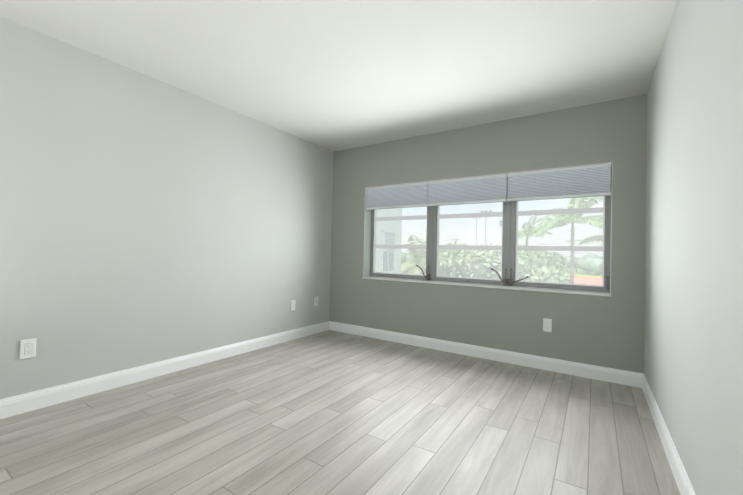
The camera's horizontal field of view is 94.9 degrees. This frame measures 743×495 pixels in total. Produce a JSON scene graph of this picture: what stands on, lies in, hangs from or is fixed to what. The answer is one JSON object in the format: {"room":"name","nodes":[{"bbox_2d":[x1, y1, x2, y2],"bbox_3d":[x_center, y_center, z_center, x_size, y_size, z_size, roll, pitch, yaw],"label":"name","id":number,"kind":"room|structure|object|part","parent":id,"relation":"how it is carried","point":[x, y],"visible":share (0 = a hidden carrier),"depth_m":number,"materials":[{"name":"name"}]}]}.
{"room":"empty bedroom","nodes":[
{"label":"empty bedroom","id":0,"kind":"room"},
{"bbox_2d":[0,16,333,398],"bbox_3d":[-2.036,-0.167,2.767,0.250,2.500,5.500,1,-1,33],"label":"wall","id":1,"kind":"structure","parent":0,"point":[145,219],"depth_m":2.75,"materials":[{"name":"grey paint"}]},
{"bbox_2d":[19,338,36,359],"bbox_3d":[-2.242,0.661,2.228,0.014,0.126,0.078,1,-1,33],"label":"electrical outlet","id":2,"kind":"object","parent":1,"relation":"attached to","point":[27,348],"visible":1,"depth_m":2.22,"materials":[{"name":"white plastic"}]},
{"bbox_2d":[0,321,328,418],"bbox_3d":[-1.952,1.024,2.677,0.016,0.120,5.000,1,-1,33],"label":"baseboard","id":3,"kind":"structure","parent":1,"relation":"attached to","point":[26,402],"depth_m":2.74,"materials":[{"name":"white wood"}]},
{"bbox_2d":[290,300,295,310],"bbox_3d":[-0.962,0.710,4.186,0.014,0.126,0.078,1,-1,33],"label":"electrical outlet","id":4,"kind":"object","parent":1,"relation":"attached to","point":[292,307],"visible":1,"depth_m":4.17,"materials":[{"name":"white plastic"}]},
{"bbox_2d":[314,296,317,305],"bbox_3d":[-0.731,0.715,4.532,0.022,0.126,0.078,1,-1,33],"label":"electrical outlet","id":5,"kind":"object","parent":1,"relation":"attached to","point":[315,301],"visible":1,"depth_m":4.53,"materials":[{"name":"white plastic"}]},
{"bbox_2d":[0,0,676,151],"bbox_3d":[-0.455,-1.471,1.773,3.956,0.150,5.500,1,-1,33],"label":"ceiling","id":6,"kind":"structure","parent":0,"point":[334,75],"depth_m":2.42,"materials":[{"name":"paint"}]},
{"bbox_2d":[0,330,679,494],"bbox_3d":[-0.515,1.163,1.734,3.956,0.120,5.500,1,-1,33],"label":"floor","id":7,"kind":"structure","parent":0,"point":[329,412],"depth_m":2.06,"materials":[{"name":"grey wood"}]},
{"bbox_2d":[329,94,646,373],"bbox_3d":[0.951,-0.080,3.949,3.456,2.500,0.250,1,-1,33],"label":"wall","id":8,"kind":"structure","parent":0,"point":[603,331],"depth_m":3.47,"materials":[{"name":"grey paint"}]},
{"bbox_2d":[329,321,642,387],"bbox_3d":[0.851,1.106,3.820,3.456,0.120,0.016,1,-1,33],"label":"baseboard","id":9,"kind":"structure","parent":8,"relation":"attached to","point":[623,377],"depth_m":3.48,"materials":[{"name":"white wood"}]},
{"bbox_2d":[362,162,612,296],"bbox_3d":[1.082,-0.174,3.856,2.665,1.200,0.268,1,-1,33],"label":"window","id":10,"kind":"structure","parent":8,"relation":"in","point":[509,189],"depth_m":3.64,"materials":[{"name":"clear glass"}]},
{"bbox_2d":[366,182,428,209],"bbox_3d":[0.304,-0.637,4.278,0.872,0.285,0.044,1,-1,33],"label":"shade","id":11,"kind":"object","parent":10,"relation":"attached to","point":[412,194],"depth_m":4.24,"materials":[{"name":"fabric"}]},
{"bbox_2d":[428,174,507,205],"bbox_3d":[1.043,-0.627,3.795,0.878,0.285,0.044,1,-1,33],"label":"shade","id":12,"kind":"object","parent":10,"relation":"attached to","point":[491,188],"depth_m":3.76,"materials":[{"name":"fabric"}]},
{"bbox_3d":[1.117,-0.183,3.910,2.547,1.059,0.004,1,-1,33],"label":"window glass","id":13,"kind":"part","parent":10,"relation":"part of","materials":[{"name":"clear glass"}]},
{"bbox_3d":[1.117,-0.183,3.910,2.589,1.101,0.032,1,-1,33],"label":"window sash","id":14,"kind":"part","parent":10,"relation":"part of","materials":[{"name":"grey metal"}]},
{"bbox_2d":[373,196,604,286],"bbox_3d":[1.103,-0.184,3.888,2.585,1.097,0.001,1,-1,33],"label":"screen","id":15,"kind":"object","parent":10,"relation":"in","point":[497,206],"visible":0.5,"depth_m":3.71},
{"bbox_3d":[1.102,-0.173,3.887,2.589,1.124,0.013,1,-1,33],"label":"window screen frame","id":16,"kind":"part","parent":10,"relation":"part of","materials":[{"name":"grey metal"}]},
{"bbox_2d":[416,265,608,288],"bbox_3d":[1.363,0.312,3.644,1.926,0.182,0.090,1,-1,33],"label":"window crank","id":17,"kind":"object","parent":10,"relation":"attached to","point":[507,282],"depth_m":3.60,"materials":[{"name":"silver metal"}]},
{"bbox_2d":[507,163,610,201],"bbox_3d":[1.785,-0.617,3.309,0.880,0.285,0.044,1,-1,33],"label":"shade","id":18,"kind":"object","parent":10,"relation":"attached to","point":[589,180],"depth_m":3.27,"materials":[{"name":"fabric"}]},
{"bbox_2d":[543,318,551,331],"bbox_3d":[1.692,0.747,3.283,0.078,0.126,0.014,1,-1,33],"label":"electrical outlet","id":19,"kind":"object","parent":8,"relation":"attached to","point":[547,325],"visible":1,"depth_m":3.28,"materials":[{"name":"white plastic"}]},
{"bbox_2d":[644,0,742,494],"bbox_3d":[1.065,-0.126,0.739,0.250,2.500,5.500,1,-1,33],"label":"wall","id":20,"kind":"structure","parent":0,"point":[693,356],"depth_m":1.41,"materials":[{"name":"grey paint"}]},
{"bbox_2d":[642,374,695,494],"bbox_3d":[0.927,1.062,0.794,0.016,0.120,5.000,1,-1,33],"label":"baseboard","id":21,"kind":"structure","parent":20,"relation":"attached to","point":[683,482],"depth_m":1.85,"materials":[{"name":"white wood"}]},
{"label":"outside","id":22,"kind":"structure","parent":0,"visible":0},
{"bbox_2d":[569,268,601,276],"bbox_3d":[140.280,14.570,220.374,520.000,0.300,514.400,1,-1,33],"label":"terrain","id":23,"kind":"structure","parent":22,"point":[582,273],"depth_m":168.20,"materials":[{"name":"green plant"}]},
{"bbox_2d":[375,208,401,272],"bbox_3d":[-5.112,2.098,15.109,9.140,11.800,10.400,1,-1,33],"label":"neighbour wing","id":24,"kind":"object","parent":23,"relation":"on","point":[386,238],"depth_m":15.90},
{"bbox_2d":[401,234,446,275],"bbox_3d":[3.613,3.626,24.675,4.099,9.433,3.917,1,-1,33],"label":"tree","id":25,"kind":"object","parent":23,"relation":"on","point":[424,261],"depth_m":24.27,"materials":[{"name":"green plant"}]},
{"bbox_2d":[439,243,482,254],"bbox_3d":[9.624,4.118,36.450,10.235,9.114,12.553,1,-1,33],"label":"tree","id":26,"kind":"object","parent":23,"relation":"on","point":[457,250],"depth_m":32.30,"materials":[{"name":"green plant"}]},
{"bbox_2d":[439,249,522,278],"bbox_3d":[8.806,4.229,28.234,9.213,8.605,9.782,1,-1,33],"label":"tree","id":27,"kind":"object","parent":23,"relation":"on","point":[465,267],"depth_m":26.64,"materials":[{"name":"green plant"}]},
{"bbox_2d":[401,252,602,275],"bbox_3d":[92.932,7.836,163.784,472.888,13.297,66.732,1,-1,33],"label":"treeline","id":28,"kind":"object","parent":23,"relation":"on","point":[593,262],"depth_m":163.95,"materials":[{"name":"green plant"}]},
{"bbox_2d":[476,243,559,269],"bbox_3d":[12.885,4.149,34.151,10.899,9.133,11.349,1,-1,33],"label":"tree","id":29,"kind":"object","parent":23,"relation":"on","point":[529,256],"depth_m":30.87,"materials":[{"name":"green plant"}]},
{"bbox_2d":[466,250,572,282],"bbox_3d":[11.656,4.242,29.073,10.757,8.734,9.990,1,-1,33],"label":"tree","id":30,"kind":"object","parent":23,"relation":"on","point":[538,270],"depth_m":25.56,"materials":[{"name":"green plant"}]},
{"bbox_2d":[501,215,553,245],"bbox_3d":[19.812,2.364,43.353,6.637,13.261,6.161,1,-1,33],"label":"palm","id":31,"kind":"object","parent":23,"relation":"on","point":[531,226],"depth_m":43.00,"materials":[{"name":"green plant"}]},
{"bbox_2d":[498,245,558,266],"bbox_3d":[14.588,4.199,32.683,5.912,9.051,5.892,1,-1,33],"label":"tree","id":32,"kind":"object","parent":23,"relation":"on","point":[537,256],"depth_m":31.31,"materials":[{"name":"green plant"}]},
{"bbox_2d":[546,252,569,273],"bbox_3d":[17.894,4.625,35.539,4.765,8.438,4.649,1,-1,33],"label":"tree","id":33,"kind":"object","parent":23,"relation":"on","point":[558,257],"depth_m":34.54,"materials":[{"name":"green plant"}]},
{"bbox_2d":[530,196,602,283],"bbox_3d":[20.066,1.132,33.886,8.037,15.452,7.391,1,-1,33],"label":"royal palm","id":34,"kind":"object","parent":23,"relation":"on","point":[572,223],"depth_m":34.02,"materials":[{"name":"green plant"}]},
{"bbox_2d":[568,277,601,284],"bbox_3d":[47.011,7.746,58.306,23.800,4.200,9.000,1,-1,33],"label":"building","id":35,"kind":"structure","parent":23,"relation":"on","point":[585,282],"depth_m":61.54,"materials":[{"name":"orange paint"}]},
{"bbox_2d":[579,225,602,245],"bbox_3d":[25.352,2.618,35.371,7.014,12.770,7.055,1,-1,33],"label":"palm","id":36,"kind":"object","parent":23,"relation":"on","point":[584,240],"depth_m":36.86,"materials":[{"name":"green plant"}]}
]}

